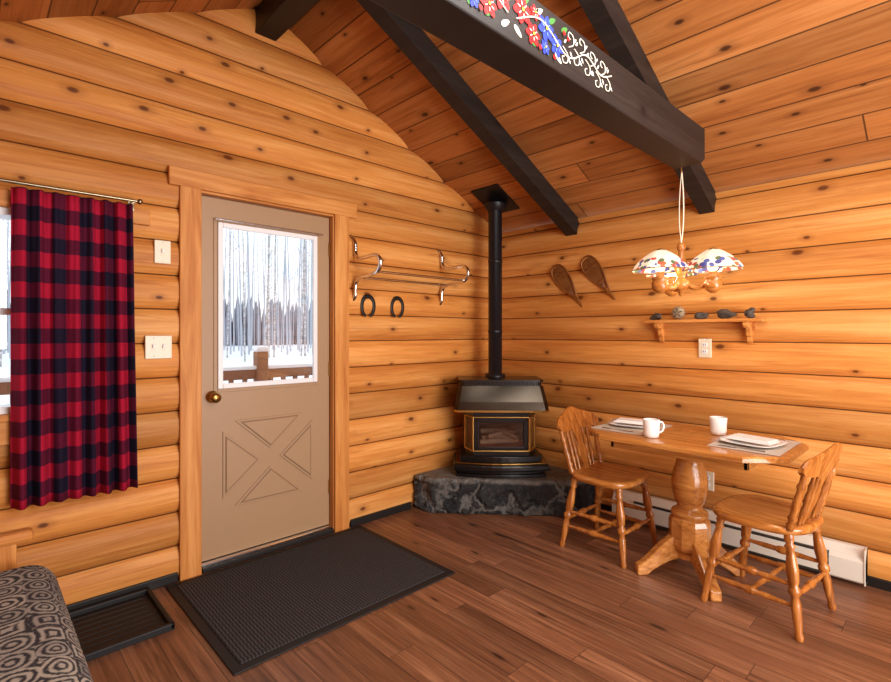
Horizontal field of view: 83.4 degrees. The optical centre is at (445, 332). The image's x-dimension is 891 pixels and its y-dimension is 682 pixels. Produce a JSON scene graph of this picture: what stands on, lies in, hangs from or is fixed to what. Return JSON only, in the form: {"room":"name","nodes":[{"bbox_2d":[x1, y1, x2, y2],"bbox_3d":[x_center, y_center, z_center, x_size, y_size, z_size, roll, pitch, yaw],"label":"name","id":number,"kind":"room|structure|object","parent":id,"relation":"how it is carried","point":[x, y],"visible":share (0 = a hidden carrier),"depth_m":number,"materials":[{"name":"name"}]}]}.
{"room":"log cabin interior","nodes":[
{"label":"log cabin interior","id":0,"kind":"room"},
{"bbox_2d":[0,9,487,604],"bbox_3d":[-1.066,-0.310,2.960,4.240,3.221,0.034,0,0,-44],"label":"wall","id":1,"kind":"structure","parent":0,"point":[104,105],"depth_m":2.73,"materials":[{"name":"brown wood"}]},
{"bbox_2d":[0,188,149,445],"bbox_3d":[-2.044,-0.068,2.079,1.410,1.095,0.162,0,0,-44],"label":"window","id":2,"kind":"structure","parent":1,"relation":"in","point":[140,217],"depth_m":2.15,"materials":[{"name":"orange wood"}]},
{"bbox_2d":[0,178,142,210],"bbox_3d":[-1.978,-0.625,1.988,1.348,0.051,0.073,0,0,-44],"label":"curtain rod","id":3,"kind":"object","parent":2,"relation":"attached to","point":[130,201],"visible":0.95,"depth_m":2.25,"materials":[{"name":"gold metal"}]},
{"bbox_2d":[10,187,137,509],"bbox_3d":[-1.661,0.064,2.262,0.462,1.363,0.071,0,0,-44],"label":"window curtain","id":4,"kind":"object","parent":3,"relation":"hanging from","point":[73,414],"visible":1,"depth_m":2.24,"materials":[{"name":"red fabric"}]},
{"bbox_2d":[145,336,171,358],"bbox_3d":[-1.460,0.072,2.547,0.122,0.118,0.024,0,0,-44],"label":"light switch","id":5,"kind":"object","parent":1,"relation":"attached to","point":[156,347],"visible":1,"depth_m":2.54,"materials":[{"name":"beige plastic"}]},
{"bbox_2d":[154,240,170,263],"bbox_3d":[-1.447,-0.415,2.559,0.075,0.118,0.024,0,0,-44],"label":"light switch","id":6,"kind":"object","parent":1,"relation":"attached to","point":[162,249],"visible":1,"depth_m":2.56,"materials":[{"name":"beige plastic"}]},
{"bbox_2d":[66,502,410,611],"bbox_3d":[-1.419,1.275,2.613,3.190,0.050,0.040,0,0,-44],"label":"baseboard","id":7,"kind":"structure","parent":1,"relation":"attached to","point":[171,578],"depth_m":2.54,"materials":[{"name":"black wood"}]},
{"bbox_2d":[168,165,356,580],"bbox_3d":[-1.067,0.217,3.028,1.143,2.165,0.175,0,0,-44],"label":"trim","id":8,"kind":"structure","parent":1,"relation":"attached to","point":[193,185],"depth_m":2.68,"materials":[{"name":"brown wood"}]},
{"bbox_2d":[202,196,329,561],"bbox_3d":[-1.042,0.251,3.001,0.800,2.009,0.118,0,0,-44],"label":"door","id":9,"kind":"structure","parent":1,"relation":"in","point":[265,444],"depth_m":2.96,"materials":[{"name":"beige paint"}]},
{"bbox_2d":[360,294,375,316],"bbox_3d":[-0.533,-0.189,3.443,0.127,0.156,0.014,0,0,-44],"label":"horseshoe","id":10,"kind":"object","parent":1,"relation":"attached to","point":[367,296],"visible":1,"depth_m":3.44,"materials":[{"name":"black metal"}]},
{"bbox_2d":[390,296,403,317],"bbox_3d":[-0.348,-0.189,3.619,0.127,0.156,0.014,0,0,-44],"label":"horseshoe","id":11,"kind":"object","parent":1,"relation":"attached to","point":[395,298],"visible":1,"depth_m":3.61,"materials":[{"name":"black metal"}]},
{"bbox_2d":[351,235,469,305],"bbox_3d":[-0.228,-0.430,3.533,0.831,0.455,0.337,0,0,-44],"label":"coat rack","id":12,"kind":"object","parent":1,"relation":"attached to","point":[378,270],"visible":1,"depth_m":3.43,"materials":[{"name":"silver metal"}]},
{"bbox_2d":[0,0,890,232],"bbox_3d":[0.767,-1.405,1.035,4.480,1.189,5.950,0,0,-44],"label":"ceiling","id":13,"kind":"structure","parent":0,"point":[778,90],"depth_m":2.63,"materials":[{"name":"brown wood"}]},
{"bbox_2d":[255,0,318,40],"bbox_3d":[0.853,-1.819,0.945,0.130,0.140,5.600,0,0,-44],"label":"ridge beam","id":14,"kind":"structure","parent":13,"relation":"attached to","point":[274,18],"depth_m":2.79,"materials":[{"name":"black wood"}]},
{"bbox_2d":[357,0,579,235],"bbox_3d":[-0.540,-1.326,2.408,4.240,1.182,0.100,0,0,-44],"label":"rafter","id":15,"kind":"object","parent":13,"relation":"attached to","point":[410,39],"visible":1,"depth_m":3.04,"materials":[{"name":"black wood"}]},
{"bbox_2d":[578,0,716,213],"bbox_3d":[0.132,-1.326,1.701,4.240,1.182,0.090,0,0,-44],"label":"rafter","id":16,"kind":"object","parent":13,"relation":"attached to","point":[607,18],"visible":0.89,"depth_m":2.37,"materials":[{"name":"black wood"}]},
{"bbox_2d":[370,0,704,168],"bbox_3d":[0.216,-0.968,1.613,3.000,0.185,0.148,0,0,-44],"label":"tie beam","id":17,"kind":"structure","parent":16,"relation":"attached to","point":[524,41],"depth_m":1.73,"materials":[{"name":"brown wood"}]},
{"bbox_2d":[632,167,743,296],"bbox_3d":[1.256,-0.537,2.619,0.537,0.688,0.526,0,0,-44],"label":"hanging lamp","id":18,"kind":"object","parent":17,"relation":"hanging from","point":[661,265],"visible":1,"depth_m":2.55,"materials":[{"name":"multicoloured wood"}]},
{"bbox_2d":[87,505,890,681],"bbox_3d":[0.839,1.340,0.959,4.440,0.080,5.840,0,0,-44],"label":"floor","id":19,"kind":"structure","parent":0,"point":[517,605],"depth_m":2.22,"materials":[{"name":"brown wood"}]},
{"bbox_2d":[0,527,92,681],"bbox_3d":[-1.179,0.840,0.881,0.970,0.920,2.160,0,0,-44],"label":"couch","id":20,"kind":"object","parent":19,"relation":"on","point":[39,642],"visible":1,"depth_m":1.45,"materials":[{"name":"fabric"}]},
{"bbox_2d":[69,587,174,661],"bbox_3d":[-1.466,1.285,2.223,0.365,0.030,0.430,0,0,-44],"label":"tray","id":21,"kind":"object","parent":19,"relation":"on","point":[103,628],"visible":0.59,"depth_m":2.22,"materials":[{"name":"black rubber"}]},
{"bbox_2d":[202,524,333,573],"bbox_3d":[-1.069,1.280,3.026,0.806,0.040,0.155,0,0,-44],"label":"threshold","id":22,"kind":"object","parent":19,"relation":"on","point":[236,557],"visible":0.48,"depth_m":2.95,"materials":[{"name":"silver metal"}]},
{"bbox_2d":[166,525,454,675],"bbox_3d":[-0.687,1.294,2.627,1.180,0.012,0.910,0,0,-44],"label":"door mat","id":23,"kind":"object","parent":19,"relation":"on","point":[253,612],"visible":1,"depth_m":2.49,"materials":[{"name":"black rubber"}]},
{"bbox_2d":[414,465,594,516],"bbox_3d":[0.435,1.171,3.692,0.986,0.258,0.974,0,0,-44],"label":"stone hearth","id":24,"kind":"object","parent":19,"relation":"on","point":[440,490],"visible":0.75,"depth_m":3.57,"materials":[{"name":"stone"}]},
{"bbox_2d":[453,376,548,477],"bbox_3d":[0.410,0.697,3.805,0.700,0.705,0.445,0,0,1],"label":"wood stove","id":25,"kind":"object","parent":24,"relation":"on","point":[499,412],"visible":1,"depth_m":3.65,"materials":[{"name":"black metal"}]},
{"bbox_2d":[471,184,518,376],"bbox_3d":[0.392,-0.390,3.944,0.270,1.466,0.270,0,0,-44],"label":"pipe","id":26,"kind":"object","parent":25,"relation":"on","point":[495,200],"visible":1,"depth_m":3.90,"materials":[{"name":"black metal"}]},
{"bbox_2d":[557,406,657,568],"bbox_3d":[0.972,0.889,3.074,0.450,0.827,0.498,0,0,-44],"label":"dining chair","id":27,"kind":"object","parent":19,"relation":"on","point":[601,474],"visible":0.98,"depth_m":3.04,"materials":[{"name":"brown wood"}]},
{"bbox_2d":[589,421,808,601],"bbox_3d":[1.317,0.925,2.698,0.670,0.750,0.990,0,0,-44],"label":"dining table","id":28,"kind":"object","parent":19,"relation":"on","point":[688,538],"visible":0.86,"depth_m":2.62,"materials":[{"name":"brown wood"}]},
{"bbox_2d":[591,423,672,434],"bbox_3d":[1.092,0.547,2.926,0.410,0.003,0.300,0,0,-44],"label":"placemat","id":29,"kind":"object","parent":28,"relation":"on","point":[636,431],"visible":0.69,"depth_m":2.86,"materials":[{"name":"beige fabric"}]},
{"bbox_2d":[609,417,642,428],"bbox_3d":[1.111,0.530,2.951,0.260,0.032,0.260,0,0,32],"label":"dinner plate","id":30,"kind":"object","parent":29,"relation":"on","point":[622,422],"visible":0.73,"depth_m":2.94,"materials":[{"name":"white ceramic"}]},
{"bbox_2d":[643,418,664,437],"bbox_3d":[1.093,0.502,2.632,0.104,0.094,0.086,0,0,30],"label":"coffee mug","id":31,"kind":"object","parent":28,"relation":"on","point":[651,426],"visible":1,"depth_m":2.61,"materials":[{"name":"white ceramic"}]},
{"bbox_2d":[709,416,726,435],"bbox_3d":[1.477,0.502,2.714,0.086,0.094,0.104,0,0,10],"label":"coffee mug","id":32,"kind":"object","parent":28,"relation":"on","point":[718,424],"visible":1,"depth_m":2.67,"materials":[{"name":"white ceramic"}]},
{"bbox_2d":[708,433,800,455],"bbox_3d":[1.530,0.547,2.474,0.410,0.003,0.300,0,0,-44],"label":"placemat","id":33,"kind":"object","parent":28,"relation":"on","point":[776,451],"visible":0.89,"depth_m":2.37,"materials":[{"name":"beige fabric"}]},
{"bbox_2d":[718,444,765,451],"bbox_3d":[1.393,0.542,2.357,0.016,0.006,0.200,0,0,-44],"label":"table knife","id":34,"kind":"object","parent":33,"relation":"on","point":[718,444],"visible":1,"depth_m":2.36,"materials":[{"name":"metal"}]},
{"bbox_2d":[718,433,787,448],"bbox_3d":[1.509,0.530,2.460,0.260,0.032,0.260,0,0,-35],"label":"dinner plate","id":35,"kind":"object","parent":33,"relation":"on","point":[753,441],"visible":1,"depth_m":2.43,"materials":[{"name":"white ceramic"}]},
{"bbox_2d":[701,442,842,642],"bbox_3d":[1.560,0.889,2.364,0.450,0.827,0.498,0,0,-37],"label":"dining chair","id":36,"kind":"object","parent":19,"relation":"on","point":[768,514],"visible":1,"depth_m":2.30,"materials":[{"name":"brown wood"}]},
{"bbox_2d":[502,160,890,580],"bbox_3d":[2.376,0.214,2.395,0.034,2.173,5.600,0,0,-44],"label":"wall","id":37,"kind":"structure","parent":0,"point":[814,250],"depth_m":3.00,"materials":[{"name":"brown wood"}]},
{"bbox_2d":[551,264,582,306],"bbox_3d":[0.937,-0.370,3.876,0.014,0.346,0.283,0,0,-44],"label":"snowshoe","id":38,"kind":"object","parent":37,"relation":"attached to","point":[571,287],"visible":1,"depth_m":3.89,"materials":[{"name":"brown wood"}]},
{"bbox_2d":[580,255,615,299],"bbox_3d":[1.119,-0.410,3.684,0.014,0.346,0.283,0,0,-44],"label":"snowshoe","id":39,"kind":"object","parent":37,"relation":"attached to","point":[593,260],"visible":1,"depth_m":3.69,"materials":[{"name":"brown wood"}]},
{"bbox_2d":[643,318,767,343],"bbox_3d":[1.593,-0.010,3.114,0.124,0.149,0.690,0,0,-44],"label":"wall shelf","id":40,"kind":"object","parent":37,"relation":"attached to","point":[735,324],"visible":1,"depth_m":3.10,"materials":[{"name":"brown wood"}]},
{"bbox_2d":[649,313,661,319],"bbox_3d":[1.401,-0.109,3.326,0.057,0.047,0.085,0,0,-44],"label":"rock","id":41,"kind":"object","parent":40,"relation":"on","point":[656,316],"visible":1,"depth_m":3.31,"materials":[{"name":"grey stone"}]},
{"bbox_2d":[671,306,684,318],"bbox_3d":[1.494,-0.130,3.213,0.035,0.086,0.090,0,0,-44],"label":"seashell","id":42,"kind":"object","parent":40,"relation":"on","point":[677,312],"visible":1,"depth_m":3.20,"materials":[{"name":"beige"}]},
{"bbox_2d":[694,312,708,318],"bbox_3d":[1.592,-0.108,3.110,0.081,0.046,0.043,0,0,14],"label":"rock","id":43,"kind":"object","parent":40,"relation":"on","point":[699,315],"visible":0.99,"depth_m":3.10,"materials":[{"name":"grey stone"}]},
{"bbox_2d":[716,309,737,318],"bbox_3d":[1.693,-0.116,3.002,0.077,0.061,0.116,0,0,-44],"label":"rock","id":44,"kind":"object","parent":40,"relation":"on","point":[723,313],"visible":1,"depth_m":2.99,"materials":[{"name":"grey stone"}]},
{"bbox_2d":[744,307,754,317],"bbox_3d":[1.776,-0.118,2.914,0.058,0.065,0.049,0,0,-1],"label":"rock","id":45,"kind":"object","parent":40,"relation":"on","point":[749,313],"visible":0.94,"depth_m":2.90,"materials":[{"name":"grey stone"}]},
{"bbox_2d":[699,339,711,357],"bbox_3d":[1.631,0.095,3.143,0.016,0.118,0.075,0,0,-44],"label":"wall outlet","id":46,"kind":"object","parent":37,"relation":"attached to","point":[705,345],"visible":1,"depth_m":3.13,"materials":[{"name":"beige plastic"}]},
{"bbox_2d":[706,471,713,490],"bbox_3d":[1.641,0.925,3.132,0.016,0.118,0.075,0,0,-44],"label":"wall outlet","id":47,"kind":"object","parent":37,"relation":"attached to","point":[710,475],"visible":0.44,"depth_m":3.12,"materials":[{"name":"beige plastic"}]},
{"bbox_2d":[612,489,867,586],"bbox_3d":[1.674,1.193,3.052,0.074,0.178,1.380,0,0,-44],"label":"baseboard heater","id":48,"kind":"object","parent":37,"relation":"attached to","point":[847,561],"visible":0.57,"depth_m":2.81,"materials":[{"name":"metal"}]},
{"bbox_2d":[601,504,890,591],"bbox_3d":[2.708,1.275,2.035,0.040,0.050,4.520,0,0,-44],"label":"baseboard","id":49,"kind":"structure","parent":37,"relation":"attached to","point":[872,581],"depth_m":2.55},
{"label":"outside","id":50,"kind":"structure","parent":0,"visible":0},
{"bbox_2d":[0,344,311,403],"bbox_3d":[-30.679,1.525,37.131,120.000,0.250,89.700,0,0,-44],"label":"snowy ground","id":51,"kind":"structure","parent":50,"point":[293,357],"depth_m":29.86,"materials":[{"name":"white snow"}]},
{"bbox_2d":[0,219,311,366],"bbox_3d":[-17.766,-6.705,40.846,78.431,16.516,29.931,0,0,-44],"label":"forest","id":52,"kind":"object","parent":51,"relation":"on","point":[305,297],"visible":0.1,"depth_m":36.58,"materials":[{"name":"white plant"}]},
{"bbox_2d":[3,289,310,349],"bbox_3d":[-28.896,-1.700,60.713,115.390,6.400,10.644,0,0,-44],"label":"woods","id":53,"kind":"object","parent":51,"relation":"on","point":[261,320],"visible":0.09,"depth_m":61.40,"materials":[{"name":"grey plant"}]},
{"bbox_3d":[-1.591,1.435,3.975,4.800,0.230,1.840,0,0,-44],"label":"deck","id":54,"kind":"object","parent":51,"relation":"on","visible":0},
{"bbox_2d":[0,346,311,394],"bbox_3d":[-2.256,0.725,4.412,3.970,1.190,0.130,0,0,-44],"label":"deck railing","id":55,"kind":"object","parent":54,"relation":"on","point":[260,370],"visible":0.18,"depth_m":4.81,"materials":[{"name":"brown wood"}]}
]}

